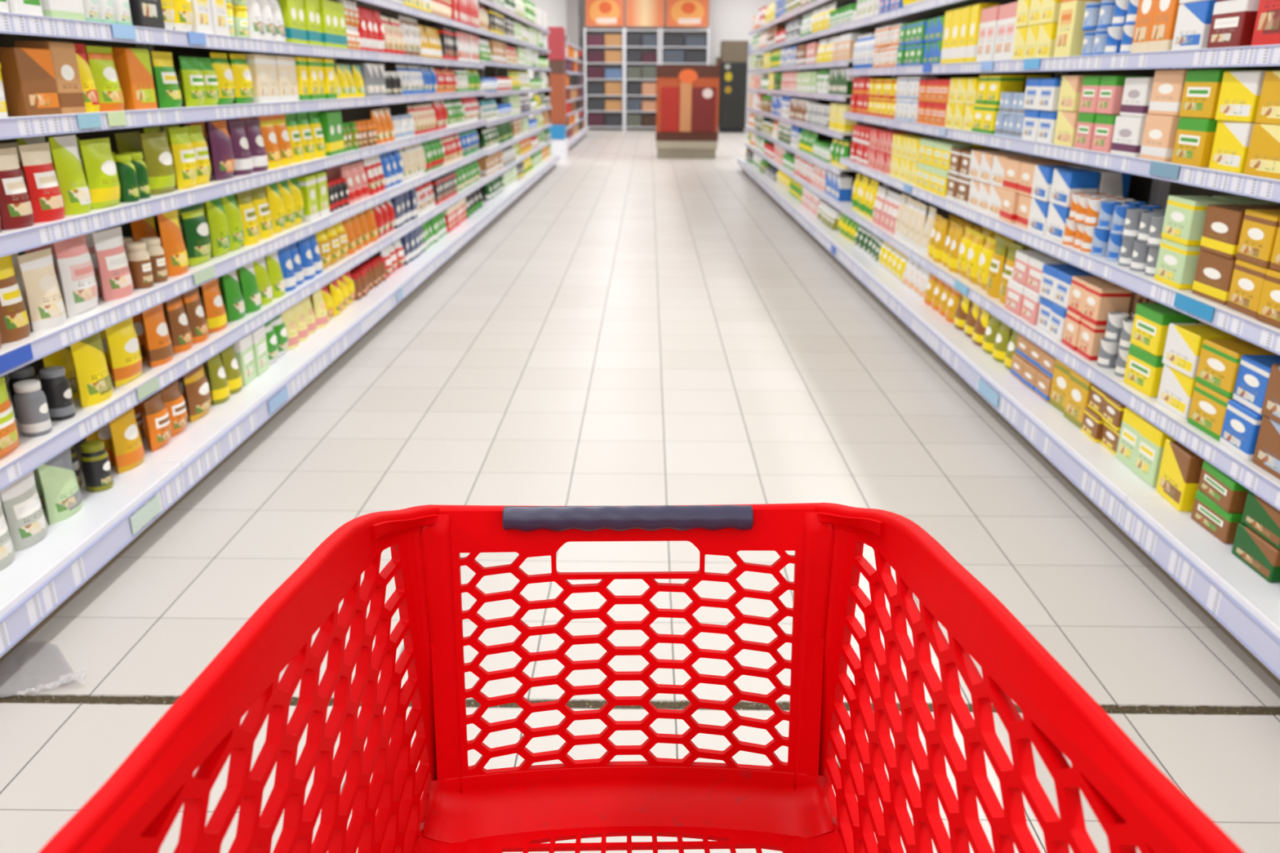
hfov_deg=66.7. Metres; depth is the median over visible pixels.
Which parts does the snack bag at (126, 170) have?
lid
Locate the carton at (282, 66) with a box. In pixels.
[275,55,291,102]
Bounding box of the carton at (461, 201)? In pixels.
[459,199,464,222]
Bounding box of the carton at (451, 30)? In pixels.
[450,29,454,59]
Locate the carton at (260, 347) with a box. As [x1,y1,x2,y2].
[250,324,269,376]
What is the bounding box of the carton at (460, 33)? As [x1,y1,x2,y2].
[458,31,462,60]
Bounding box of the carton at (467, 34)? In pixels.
[466,34,470,61]
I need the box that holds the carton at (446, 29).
[445,27,450,59]
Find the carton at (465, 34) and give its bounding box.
[464,33,468,61]
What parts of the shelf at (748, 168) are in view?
price rail, price rail, price rail, price rail, price rail, price rail, price rail, price rail, shelf, shelf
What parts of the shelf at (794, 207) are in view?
price rail, kick plate, shelf, price rail, price rail, price rail, shelf, price rail, price rail, price rail, price rail, shelf, shelf, shelf, panel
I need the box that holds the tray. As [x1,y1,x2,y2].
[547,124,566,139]
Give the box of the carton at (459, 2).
[457,0,462,22]
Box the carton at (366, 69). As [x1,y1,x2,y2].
[346,62,373,97]
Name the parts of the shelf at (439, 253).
panel, shelf, price rail, price rail, shelf, shelf, price rail, shelf, price rail, shelf, price rail, price rail, kick plate, price rail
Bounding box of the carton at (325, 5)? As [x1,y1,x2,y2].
[319,0,334,47]
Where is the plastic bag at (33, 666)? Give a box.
[0,640,87,697]
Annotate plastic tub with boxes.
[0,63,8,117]
[226,3,235,36]
[231,0,246,6]
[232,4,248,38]
[430,0,433,13]
[433,0,436,14]
[435,0,439,15]
[438,0,442,16]
[441,1,444,17]
[444,2,447,17]
[447,3,448,18]
[448,4,451,18]
[478,77,487,92]
[487,78,489,92]
[488,78,493,92]
[492,78,494,91]
[494,78,497,91]
[496,103,509,116]
[496,105,502,118]
[497,104,505,117]
[508,103,511,115]
[519,0,528,10]
[524,9,528,20]
[527,0,530,11]
[528,119,537,129]
[529,78,533,88]
[529,99,533,110]
[537,57,540,66]
[759,8,761,18]
[760,17,762,26]
[761,16,765,25]
[761,78,764,88]
[762,6,769,16]
[764,78,768,88]
[764,144,773,155]
[766,145,773,155]
[768,146,773,157]
[770,147,773,159]
[776,31,778,43]
[782,29,786,41]
[782,153,795,166]
[784,155,795,168]
[786,155,794,168]
[788,156,794,170]
[791,158,794,171]
[812,141,828,156]
[815,142,831,157]
[817,142,831,159]
[820,144,831,160]
[823,145,831,162]
[829,11,833,27]
[833,9,836,26]
[836,8,841,25]
[840,7,845,24]
[844,5,848,22]
[848,4,857,22]
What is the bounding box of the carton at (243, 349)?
[219,333,257,386]
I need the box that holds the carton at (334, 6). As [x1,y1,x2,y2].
[329,0,341,48]
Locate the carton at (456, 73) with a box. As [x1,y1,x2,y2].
[448,70,460,91]
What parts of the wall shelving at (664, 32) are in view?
shelf, shelf, shelf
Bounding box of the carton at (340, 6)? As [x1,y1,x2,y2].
[337,2,347,48]
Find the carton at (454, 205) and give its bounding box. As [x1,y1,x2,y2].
[452,204,457,228]
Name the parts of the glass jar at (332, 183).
lid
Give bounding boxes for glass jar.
[6,390,17,428]
[8,365,38,419]
[13,379,52,436]
[39,365,75,421]
[70,445,83,488]
[80,440,113,492]
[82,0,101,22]
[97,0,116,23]
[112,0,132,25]
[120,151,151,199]
[122,236,133,252]
[124,241,154,288]
[139,237,168,283]
[326,181,338,209]
[327,182,334,212]
[328,179,343,208]
[333,0,349,25]
[333,177,349,205]
[342,123,351,151]
[342,124,347,151]
[343,122,359,149]
[346,0,354,26]
[346,24,351,48]
[347,26,355,49]
[348,121,363,148]
[350,272,362,300]
[351,1,359,26]
[352,26,360,49]
[352,269,367,297]
[353,120,367,146]
[355,266,369,293]
[359,263,373,289]
[360,120,373,146]
[364,261,377,287]
[368,258,382,284]
[369,120,377,145]
[373,256,386,280]
[384,71,387,95]
[385,71,391,95]
[388,71,395,95]
[391,115,401,138]
[391,116,398,139]
[393,71,398,94]
[395,71,401,94]
[395,115,408,137]
[398,115,405,138]
[400,114,410,137]
[405,114,414,136]
[489,77,500,91]
[499,77,503,90]
[502,151,510,164]
[502,152,506,165]
[503,149,513,162]
[504,77,508,90]
[506,147,515,160]
[530,137,535,148]
[531,136,538,146]
[531,138,533,149]
[543,132,546,142]
[544,97,547,106]
[760,57,763,68]
[760,160,767,172]
[762,121,768,133]
[762,162,772,173]
[766,123,773,135]
[768,124,773,136]
[790,0,794,12]
[796,0,800,8]
[817,201,828,218]
[820,203,831,220]
[822,204,834,222]
[824,207,836,225]
[826,208,839,227]
[830,211,841,230]
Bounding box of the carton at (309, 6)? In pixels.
[303,0,319,45]
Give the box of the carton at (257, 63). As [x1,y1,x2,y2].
[238,53,271,102]
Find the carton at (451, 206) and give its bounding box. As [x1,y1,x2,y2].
[449,205,453,229]
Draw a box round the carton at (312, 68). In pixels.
[306,57,319,99]
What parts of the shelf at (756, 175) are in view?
price rail, shelf, price rail, price rail, price rail, price rail, price rail, price rail, price rail, shelf, shelf, panel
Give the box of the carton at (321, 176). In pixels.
[305,171,329,216]
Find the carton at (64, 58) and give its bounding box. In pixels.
[13,40,86,114]
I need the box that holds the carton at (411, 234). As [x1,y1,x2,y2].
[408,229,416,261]
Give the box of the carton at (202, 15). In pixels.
[173,0,213,34]
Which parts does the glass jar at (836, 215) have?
lid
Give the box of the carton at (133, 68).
[111,47,157,110]
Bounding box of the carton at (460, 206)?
[457,200,462,223]
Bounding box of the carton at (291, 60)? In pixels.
[286,56,299,101]
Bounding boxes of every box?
[586,35,604,46]
[586,51,604,62]
[586,66,604,79]
[587,84,604,94]
[587,100,604,111]
[587,113,604,126]
[604,34,622,46]
[604,50,622,62]
[604,69,622,79]
[604,82,622,94]
[604,100,622,111]
[604,115,622,126]
[626,33,641,46]
[626,50,641,62]
[626,66,641,79]
[626,83,641,95]
[626,98,640,111]
[626,114,640,126]
[641,101,656,111]
[641,115,655,126]
[642,35,656,46]
[642,52,656,62]
[642,66,656,79]
[642,82,656,95]
[663,35,684,46]
[663,49,684,62]
[684,36,706,46]
[684,51,706,62]
[746,146,754,154]
[754,54,763,62]
[760,115,770,123]
[774,8,777,19]
[775,0,777,9]
[777,0,780,8]
[777,8,780,17]
[780,57,782,66]
[782,48,786,57]
[782,57,786,66]
[782,71,785,81]
[782,81,786,90]
[783,4,786,15]
[785,47,788,57]
[785,57,788,66]
[786,71,789,81]
[786,81,788,90]
[787,57,790,66]
[788,46,791,57]
[788,71,791,81]
[788,81,791,90]
[790,56,792,65]
[791,46,794,56]
[791,71,794,81]
[791,81,793,90]
[792,55,796,65]
[792,81,796,91]
[793,45,797,55]
[794,71,806,81]
[801,195,804,205]
[802,186,806,196]
[804,188,810,199]
[804,197,808,208]
[808,191,813,202]
[808,200,811,210]
[810,202,815,213]
[811,173,817,186]
[812,193,817,203]
[813,163,817,174]
[813,195,826,207]
[815,175,821,189]
[816,164,821,177]
[820,177,825,191]
[821,166,828,179]
[849,95,857,112]
[849,142,857,161]
[852,77,857,95]
[852,124,870,143]
[855,95,859,113]
[855,143,860,162]
[856,77,860,95]
[856,125,873,144]
[857,95,865,114]
[857,145,864,164]
[858,77,866,95]
[859,126,877,146]
[862,96,869,115]
[862,146,868,166]
[864,77,886,96]
[864,127,881,147]
[866,147,872,167]
[867,97,875,115]
[868,79,875,97]
[869,128,885,148]
[871,148,877,169]
[872,48,879,67]
[872,97,876,115]
[872,128,893,150]
[874,27,880,48]
[874,79,877,97]
[875,79,884,97]
[875,97,882,116]
[875,150,882,170]
[878,0,884,13]
[878,47,884,66]
[878,129,898,151]
[879,26,884,48]
[879,151,887,173]
[880,97,887,117]
[881,131,902,152]
[882,79,887,97]
[883,25,891,47]
[883,47,887,66]
[884,0,890,12]
[885,46,892,66]
[885,79,893,98]
[885,98,893,118]
[885,152,892,174]
[886,132,909,154]
[889,0,894,10]
[889,24,896,46]
[889,155,895,176]
[890,45,898,66]
[890,98,896,119]
[891,133,913,155]
[892,79,897,98]
[893,0,903,9]
[893,155,902,178]
[894,22,910,45]
[894,97,901,119]
[895,76,902,98]
[895,135,917,157]
[896,45,905,66]
[898,24,906,46]
[899,98,905,120]
[899,157,906,180]
[900,76,908,98]
[902,98,912,121]
[902,136,925,159]
[903,44,910,66]
[904,22,911,45]
[904,159,912,182]
[906,76,913,98]
[906,137,928,160]
[907,44,917,65]
[910,22,917,44]
[910,161,917,184]
[911,76,937,99]
[911,99,918,122]
[911,138,919,162]
[915,20,925,44]
[915,43,924,65]
[915,162,924,186]
[916,101,926,123]
[917,80,927,102]
[917,138,945,164]
[920,164,931,191]
[922,42,930,64]
[924,18,931,43]
[924,79,933,102]
[924,102,934,124]
[924,139,949,166]
[928,17,937,42]
[928,41,935,64]
[928,166,940,193]
[930,102,938,125]
[931,79,941,102]
[932,141,962,168]
[933,40,942,64]
[934,15,945,41]
[936,102,946,127]
[936,168,949,196]
[937,79,950,103]
[940,142,972,170]
[944,102,955,128]
[946,173,959,200]
[947,78,958,103]
[948,147,978,175]
[953,103,965,129]
[955,78,968,103]
[955,176,970,204]
[959,150,971,178]
[963,104,974,131]
[965,77,978,104]
[968,150,1003,180]
[968,178,980,208]
[971,103,985,133]
[976,75,989,104]
[977,181,991,212]
[978,152,1015,184]
[981,104,999,134]
[986,75,1024,105]
[986,184,1003,217]
[990,155,1031,187]
[999,188,1019,222]
[1002,158,1042,192]
[1004,279,1026,315]
[1009,353,1026,381]
[1012,26,1028,59]
[1012,249,1053,285]
[1014,0,1031,27]
[1015,193,1032,228]
[1015,333,1031,361]
[1017,161,1057,196]
[1020,286,1040,324]
[1020,362,1039,391]
[1022,109,1040,141]
[1023,24,1039,58]
[1023,78,1041,110]
[1026,257,1070,293]
[1026,342,1043,369]
[1027,0,1042,26]
[1027,197,1049,235]
[1031,164,1074,201]
[1034,372,1052,402]
[1035,22,1057,57]
[1036,78,1062,111]
[1036,110,1057,143]
[1036,296,1053,332]
[1039,0,1061,24]
[1039,264,1083,302]
[1039,350,1055,380]
[1044,202,1070,241]
[1047,302,1067,342]
[1048,168,1100,207]
[1053,110,1079,146]
[1053,270,1096,309]
[1057,75,1084,111]
[1062,309,1081,351]
[1067,275,1113,316]
[1074,112,1097,150]
[1076,318,1106,360]
[1078,75,1102,113]
[1080,282,1132,325]
[1080,407,1104,442]
[1087,383,1107,417]
[1090,113,1119,152]
[1095,75,1149,114]
[1100,421,1119,455]
[1101,394,1127,431]
[1110,115,1146,156]
[1120,77,1154,117]
[1123,343,1164,396]
[1129,302,1197,355]
[1139,115,1182,161]
[1147,69,1188,115]
[1154,238,1200,289]
[1156,364,1196,418]
[1160,195,1233,246]
[1162,323,1236,377]
[1171,0,1217,50]
[1171,117,1218,167]
[1178,69,1257,119]
[1179,0,1217,4]
[1187,382,1234,441]
[1191,249,1237,305]
[1191,489,1243,543]
[1195,339,1276,398]
[1197,460,1250,513]
[1200,204,1266,258]
[1206,0,1259,48]
[1208,120,1260,173]
[1214,70,1267,122]
[1219,400,1262,460]
[1226,258,1270,319]
[1231,523,1279,582]
[1232,355,1279,415]
[1235,208,1279,268]
[1240,491,1279,550]
[1244,124,1279,179]
[1252,414,1279,479]
[1255,70,1279,124]
[1256,269,1279,328]
[1261,364,1279,423]
[1269,222,1279,271]
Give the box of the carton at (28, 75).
[0,47,62,116]
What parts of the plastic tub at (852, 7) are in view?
lid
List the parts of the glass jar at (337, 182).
lid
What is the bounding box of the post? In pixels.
[715,57,720,123]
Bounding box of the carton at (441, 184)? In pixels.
[436,177,444,202]
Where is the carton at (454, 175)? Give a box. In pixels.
[449,171,457,195]
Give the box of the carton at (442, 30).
[431,26,447,58]
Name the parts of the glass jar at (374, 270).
lid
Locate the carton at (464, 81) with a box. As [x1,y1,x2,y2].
[462,71,466,91]
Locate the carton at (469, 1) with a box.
[468,0,472,26]
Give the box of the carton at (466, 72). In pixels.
[465,71,468,91]
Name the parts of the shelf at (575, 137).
shelf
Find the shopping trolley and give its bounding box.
[38,502,1244,852]
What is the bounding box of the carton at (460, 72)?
[459,71,462,91]
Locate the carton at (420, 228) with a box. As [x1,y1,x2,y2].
[418,224,424,253]
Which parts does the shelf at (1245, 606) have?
price rail, shelf, kick plate, price rail, shelf, price rail, shelf, price rail, shelf, price rail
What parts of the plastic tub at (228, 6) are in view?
lid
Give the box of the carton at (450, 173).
[445,172,453,196]
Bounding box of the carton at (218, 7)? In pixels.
[208,0,230,35]
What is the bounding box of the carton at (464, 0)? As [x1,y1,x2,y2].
[464,0,466,23]
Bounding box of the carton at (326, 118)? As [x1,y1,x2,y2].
[307,111,337,155]
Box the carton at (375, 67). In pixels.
[371,63,379,96]
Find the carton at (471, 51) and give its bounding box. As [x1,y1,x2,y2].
[468,34,473,62]
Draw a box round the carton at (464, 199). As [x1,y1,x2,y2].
[462,197,466,220]
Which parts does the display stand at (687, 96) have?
panel, panel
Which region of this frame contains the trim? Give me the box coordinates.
[566,0,580,88]
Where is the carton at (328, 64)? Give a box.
[321,57,337,98]
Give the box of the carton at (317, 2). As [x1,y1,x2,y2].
[314,0,324,45]
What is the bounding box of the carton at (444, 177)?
[439,175,448,200]
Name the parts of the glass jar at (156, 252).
lid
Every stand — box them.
[547,26,568,159]
[655,65,719,159]
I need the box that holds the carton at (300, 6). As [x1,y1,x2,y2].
[296,0,307,44]
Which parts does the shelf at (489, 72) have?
panel, shelf, shelf, price rail, price rail, price rail, price rail, price rail, price rail, price rail, shelf, price rail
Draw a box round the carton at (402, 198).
[400,192,406,225]
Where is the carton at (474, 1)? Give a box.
[473,0,477,26]
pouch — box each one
[0,142,24,181]
[0,146,34,230]
[0,254,30,343]
[0,471,48,551]
[0,499,15,570]
[11,253,28,317]
[16,135,45,172]
[17,248,66,332]
[18,142,65,222]
[32,468,44,514]
[36,447,82,524]
[42,345,78,400]
[48,134,91,215]
[70,331,112,408]
[73,43,99,112]
[84,45,124,111]
[84,231,102,297]
[84,422,114,466]
[92,226,133,301]
[108,406,144,474]
[130,215,157,241]
[132,313,146,362]
[142,302,173,367]
[151,51,182,108]
[156,209,188,277]
[162,302,167,324]
[165,294,192,353]
[181,288,203,309]
[183,287,208,344]
[201,277,226,333]
[202,277,222,306]
[202,360,207,378]
[207,352,230,405]
[218,275,222,293]
[221,344,242,395]
[222,269,244,321]
[224,118,239,137]
[227,120,253,175]
[234,193,237,204]
[235,267,239,286]
[236,189,260,246]
[239,116,253,134]
[239,262,261,313]
[244,118,268,172]
[246,0,265,39]
[251,185,273,239]
[253,256,272,305]
[257,0,276,40]
[257,115,280,168]
[265,250,285,298]
[268,0,286,41]
[272,114,293,165]
[277,245,296,292]
[280,306,299,350]
[284,112,303,163]
[284,174,319,221]
[288,241,304,285]
[292,301,308,342]
[296,111,315,160]
[297,236,315,280]
[301,295,316,334]
[308,111,326,158]
[308,233,323,275]
[311,288,328,328]
[333,64,341,98]
[335,64,349,97]
[340,164,355,203]
[342,64,355,97]
[342,217,356,255]
[349,163,362,200]
[350,214,363,250]
[351,65,365,97]
[355,160,368,198]
[356,211,369,246]
[363,156,375,195]
[364,207,377,242]
[368,155,380,193]
[370,109,383,144]
[373,154,385,191]
[376,109,389,142]
[379,15,390,53]
[383,16,395,53]
[383,108,395,141]
[389,17,400,53]
[394,18,405,54]
[403,0,408,5]
[408,0,413,7]
[412,0,416,8]
[414,226,421,257]
[415,185,424,213]
[416,0,421,9]
[416,196,419,215]
[417,24,426,57]
[419,0,423,10]
[420,25,429,57]
[420,184,427,211]
[422,0,426,11]
[422,222,430,248]
[422,223,426,250]
[423,182,432,208]
[424,26,433,57]
[425,0,431,13]
[425,220,433,244]
[427,181,435,206]
[428,26,436,57]
[429,217,438,242]
[431,27,439,57]
[433,215,440,239]
[434,28,442,58]
[435,213,444,237]
[439,211,447,235]
[440,137,447,164]
[443,136,450,164]
[444,101,452,127]
[446,135,453,162]
[447,101,453,126]
[448,134,456,161]
[449,100,457,125]
[451,133,457,159]
[453,100,460,125]
[453,133,461,159]
[456,100,463,124]
[457,132,462,158]
[459,99,465,124]
[465,195,471,216]
[465,197,469,218]
[467,194,473,214]
[469,193,475,213]
[471,191,477,211]
[474,190,479,209]
[475,188,482,208]
[478,38,484,60]
[480,39,488,60]
[480,128,488,148]
[484,127,491,148]
[485,40,491,61]
[486,126,493,147]
[489,125,495,146]
[493,124,498,145]
[495,124,501,143]
[498,123,504,142]
[501,122,506,142]
[503,122,508,141]
[506,45,511,63]
[506,121,511,139]
[507,71,512,90]
[508,120,512,138]
[509,46,513,63]
[510,71,515,89]
[511,47,515,63]
[511,143,517,159]
[512,71,516,89]
[513,47,518,64]
[514,71,519,89]
[515,142,519,158]
[516,71,520,89]
[516,142,521,156]
[518,71,522,89]
[520,71,524,89]
[522,71,525,89]
[523,71,528,88]
[523,160,526,173]
[524,158,528,172]
[525,71,529,88]
[526,157,530,171]
[528,155,532,169]
[541,93,544,106]
[751,133,755,146]
[754,154,758,166]
[755,12,759,28]
[772,120,777,137]
[774,120,778,137]
[789,177,793,193]
[791,179,796,195]
[794,181,799,198]
[797,183,802,199]
[799,128,804,150]
[799,185,804,202]
[800,14,805,36]
[802,128,808,151]
[803,13,808,35]
[804,129,810,152]
[805,13,811,35]
[808,10,814,34]
[808,130,814,153]
[810,131,818,155]
[816,39,823,62]
[819,38,827,62]
[824,37,831,62]
[828,36,835,61]
[853,224,862,248]
[857,226,866,251]
[862,230,871,254]
[866,232,875,257]
[871,235,879,260]
[872,186,882,222]
[873,237,883,264]
[875,187,886,225]
[880,190,891,228]
[884,191,897,231]
[889,194,901,233]
[894,193,906,236]
[899,195,911,239]
[902,198,915,243]
[902,257,913,287]
[907,200,921,247]
[907,261,919,291]
[913,203,927,250]
[913,266,924,295]
[918,269,930,300]
[921,205,936,254]
[924,272,937,306]
[927,213,942,257]
[931,277,945,311]
[932,217,948,263]
[938,283,951,316]
[942,220,958,267]
[945,287,960,323]
[947,224,964,273]
[953,293,969,331]
[964,300,981,337]
[971,306,989,346]
[973,224,982,233]
[982,313,999,355]
[986,235,1007,298]
[991,320,1011,363]
[998,241,1022,304]
[1004,328,1019,370]
[1015,240,1027,249]
[1027,245,1036,249]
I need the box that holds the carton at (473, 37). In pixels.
[472,35,476,62]
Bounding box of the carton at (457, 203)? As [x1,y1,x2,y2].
[454,202,460,226]
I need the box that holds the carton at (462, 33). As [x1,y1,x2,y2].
[461,32,466,61]
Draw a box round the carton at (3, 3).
[0,0,8,12]
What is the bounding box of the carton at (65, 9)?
[40,0,85,20]
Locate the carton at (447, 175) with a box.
[442,173,450,198]
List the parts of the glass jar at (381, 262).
lid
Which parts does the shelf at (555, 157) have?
panel, price rail, price rail, price rail, price rail, price rail, price rail, price rail, shelf, price rail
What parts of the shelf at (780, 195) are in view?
price rail, shelf, price rail, price rail, shelf, price rail, price rail, price rail, price rail, price rail, shelf, shelf, panel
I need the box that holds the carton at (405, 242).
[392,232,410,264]
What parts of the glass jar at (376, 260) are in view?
lid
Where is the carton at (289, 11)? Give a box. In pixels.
[278,0,301,43]
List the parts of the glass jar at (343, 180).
lid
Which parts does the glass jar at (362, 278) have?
lid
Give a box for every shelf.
[0,11,188,663]
[0,18,309,512]
[146,36,380,399]
[260,0,426,333]
[333,0,459,289]
[379,13,483,259]
[417,22,502,236]
[445,0,515,218]
[466,4,528,205]
[483,12,537,194]
[497,18,546,185]
[509,23,553,177]
[519,27,559,170]
[533,31,569,148]
[542,25,574,149]
[548,26,578,147]
[565,35,588,137]
[565,44,582,142]
[565,45,585,140]
[737,28,781,175]
[743,24,791,183]
[751,18,804,191]
[760,12,820,203]
[771,4,844,215]
[783,0,866,231]
[800,0,893,252]
[820,13,937,277]
[844,0,984,311]
[878,0,1059,358]
[925,55,1179,429]
[996,45,1279,550]
[1118,44,1279,685]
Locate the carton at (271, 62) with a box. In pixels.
[265,54,279,102]
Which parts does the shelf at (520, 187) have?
panel, shelf, shelf, shelf, shelf, price rail, price rail, price rail, price rail, price rail, price rail, price rail, price rail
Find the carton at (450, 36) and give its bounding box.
[448,28,452,59]
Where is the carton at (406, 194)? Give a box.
[404,190,411,222]
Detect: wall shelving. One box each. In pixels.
[583,27,624,130]
[624,27,659,130]
[660,28,709,65]
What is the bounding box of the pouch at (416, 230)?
[414,226,421,257]
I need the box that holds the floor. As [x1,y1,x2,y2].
[0,128,1279,852]
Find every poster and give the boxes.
[584,0,624,26]
[625,0,665,27]
[665,0,709,27]
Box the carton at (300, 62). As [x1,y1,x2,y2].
[293,56,310,100]
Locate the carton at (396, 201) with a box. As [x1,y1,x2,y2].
[383,194,402,228]
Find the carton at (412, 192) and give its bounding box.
[409,187,417,219]
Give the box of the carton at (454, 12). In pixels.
[451,0,457,21]
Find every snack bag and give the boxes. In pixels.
[0,376,19,458]
[24,243,64,306]
[48,137,82,167]
[53,234,97,317]
[79,137,119,209]
[100,329,111,377]
[104,316,142,387]
[112,154,139,202]
[114,131,142,159]
[133,404,143,439]
[137,392,156,438]
[139,131,175,195]
[142,126,160,133]
[142,391,171,452]
[157,377,183,396]
[160,0,174,30]
[160,380,187,437]
[163,124,179,185]
[168,126,197,189]
[172,0,192,31]
[177,208,182,235]
[178,56,205,106]
[180,202,211,266]
[182,124,210,185]
[182,363,211,422]
[183,121,212,177]
[196,57,219,106]
[202,201,205,213]
[204,197,230,257]
[207,120,234,180]
[209,52,235,105]
[221,193,244,251]
[229,53,253,104]
[263,320,278,364]
[266,182,285,234]
[271,314,288,357]
[276,179,295,229]
[286,177,304,225]
[309,293,312,304]
[315,228,330,268]
[320,284,333,319]
[324,224,340,265]
[328,279,342,316]
[333,221,347,259]
[336,275,348,310]
[342,270,355,304]
[355,5,366,50]
[360,7,373,51]
[367,8,377,51]
[373,10,385,52]
[373,204,383,238]
[377,202,389,235]
[379,152,391,188]
[379,246,391,277]
[384,199,395,231]
[386,151,396,186]
[387,243,397,272]
[392,149,403,183]
[392,238,404,269]
[394,64,405,94]
[398,15,410,54]
[398,147,408,181]
[400,65,410,94]
[403,146,413,179]
[404,105,416,133]
[405,17,416,55]
[406,65,416,94]
[408,145,417,177]
[411,66,420,93]
[412,18,421,56]
[412,105,421,134]
[413,143,422,175]
[415,66,423,93]
[416,104,425,133]
[417,142,426,173]
[419,66,427,93]
[420,104,429,133]
[421,142,430,172]
[422,66,431,93]
[424,103,432,132]
[425,141,432,170]
[427,139,436,169]
[428,66,437,93]
[428,103,435,131]
[431,101,440,130]
[432,138,440,168]
[433,68,440,93]
[435,137,444,166]
[436,68,444,92]
[436,100,443,128]
[440,69,448,92]
[440,100,447,128]
[444,69,450,92]
[446,69,453,92]
[449,69,456,92]
[453,168,461,191]
[457,167,464,190]
[458,132,465,156]
[460,166,466,186]
[461,97,468,123]
[462,130,469,155]
[462,164,469,186]
[464,69,471,90]
[465,97,471,122]
[466,70,473,90]
[466,130,471,155]
[466,163,472,185]
[467,97,474,122]
[467,129,473,153]
[468,162,474,183]
[470,70,474,90]
[470,128,476,152]
[471,70,478,90]
[471,96,476,121]
[471,161,476,182]
[473,96,479,120]
[473,128,478,151]
[473,160,479,181]
[475,70,479,90]
[478,4,482,28]
[479,5,484,29]
[479,100,486,119]
[482,6,488,30]
[483,99,488,119]
[484,182,492,200]
[486,99,492,120]
[488,98,495,119]
[489,180,495,198]
[493,98,497,119]
[493,178,498,195]
[495,177,500,194]
[497,174,503,191]
[506,0,510,9]
[509,0,512,11]
[511,0,515,13]
[515,0,519,15]
[518,0,521,16]
[518,140,523,155]
[520,0,524,17]
[520,0,524,17]
[521,25,524,41]
[521,139,524,154]
[522,25,526,42]
[523,138,527,153]
[524,26,528,43]
[525,137,528,151]
[527,136,532,151]
[533,113,537,127]
[534,93,537,108]
[536,93,540,108]
[537,112,541,127]
[537,132,540,144]
[538,32,542,47]
[539,111,542,126]
[539,130,543,143]
[748,112,752,126]
[748,131,751,143]
[751,14,755,30]
[751,113,755,128]
[754,35,757,49]
[756,33,760,48]
[758,33,762,48]
[760,33,764,48]
[763,31,767,46]
[764,5,768,23]
[767,4,770,22]
[768,3,773,22]
[769,50,773,67]
[770,1,775,21]
[771,49,776,67]
[773,4,775,20]
[773,49,777,66]
[775,48,780,66]
[776,168,781,184]
[777,48,781,66]
[778,170,783,186]
[780,173,786,187]
[783,174,788,190]
[786,176,791,191]
[811,8,818,32]
[815,7,822,31]
[816,68,823,93]
[818,4,826,31]
[820,68,827,93]
[824,4,831,29]
[825,68,832,93]
[828,1,837,27]
[830,137,838,164]
[835,139,844,166]
[837,212,844,233]
[840,138,850,168]
[840,213,848,236]
[844,216,852,239]
[848,220,856,242]
[851,173,861,210]
[852,35,860,68]
[852,222,862,243]
[855,34,864,68]
[857,174,865,212]
[859,33,868,68]
[859,176,869,215]
[862,32,872,67]
[865,178,874,217]
[867,32,875,67]
[868,180,878,219]
[870,38,875,66]
[878,240,888,268]
[883,244,893,271]
[888,248,897,275]
[892,249,902,279]
[897,253,907,282]
[902,0,910,6]
[909,0,915,4]
[915,0,924,3]
[957,226,975,278]
[966,231,984,284]
[977,235,995,290]
[982,226,993,243]
[992,231,1002,239]
[1002,235,1014,259]
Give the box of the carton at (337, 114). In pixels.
[318,111,344,154]
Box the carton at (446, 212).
[442,207,452,232]
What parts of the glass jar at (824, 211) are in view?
lid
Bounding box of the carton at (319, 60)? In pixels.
[315,57,326,99]
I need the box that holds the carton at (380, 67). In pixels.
[377,63,386,96]
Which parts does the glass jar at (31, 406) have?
lid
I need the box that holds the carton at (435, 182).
[430,177,440,204]
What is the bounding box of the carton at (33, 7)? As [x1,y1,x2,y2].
[7,0,43,16]
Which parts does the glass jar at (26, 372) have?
lid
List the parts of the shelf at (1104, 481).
price rail, kick plate, shelf, price rail, shelf, price rail, shelf, price rail, shelf, price rail, shelf, panel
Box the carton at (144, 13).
[128,0,164,29]
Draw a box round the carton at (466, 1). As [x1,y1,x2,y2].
[465,0,469,24]
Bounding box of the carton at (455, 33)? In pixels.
[453,30,458,60]
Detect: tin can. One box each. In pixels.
[773,174,777,182]
[791,21,794,31]
[795,28,800,37]
[796,19,802,28]
[806,113,810,123]
[808,103,820,114]
[813,104,825,115]
[813,115,817,124]
[816,115,818,125]
[817,104,823,115]
[818,105,822,115]
[818,115,821,126]
[822,106,826,116]
[822,116,826,127]
[824,117,829,128]
[826,106,830,117]
[994,114,1004,135]
[998,92,1017,114]
[1002,114,1010,136]
[1003,92,1016,115]
[1007,115,1017,137]
[1011,93,1020,115]
[1014,115,1024,138]
[1017,93,1025,115]
[1062,218,1076,244]
[1068,193,1092,220]
[1073,222,1084,248]
[1074,195,1097,222]
[1080,225,1097,252]
[1081,1,1101,30]
[1081,30,1096,55]
[1084,198,1108,226]
[1089,227,1111,256]
[1092,28,1107,54]
[1093,193,1113,198]
[1096,200,1122,230]
[1096,337,1119,368]
[1097,0,1115,28]
[1103,26,1123,54]
[1103,195,1124,201]
[1103,311,1129,342]
[1105,232,1122,262]
[1110,204,1136,234]
[1111,0,1128,26]
[1113,198,1134,204]
[1114,348,1128,377]
[1118,237,1137,266]
[1118,319,1133,351]
[1120,25,1134,53]
[1121,208,1149,239]
[1124,0,1138,25]
[1124,201,1146,208]
[1128,240,1149,271]
[1130,311,1135,319]
[1136,211,1164,243]
[1139,204,1162,211]
[1144,246,1159,276]
[1146,215,1164,247]
[1153,208,1165,213]
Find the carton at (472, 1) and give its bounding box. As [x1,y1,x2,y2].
[471,0,475,26]
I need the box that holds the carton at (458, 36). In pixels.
[457,31,460,60]
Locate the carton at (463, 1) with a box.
[461,0,465,23]

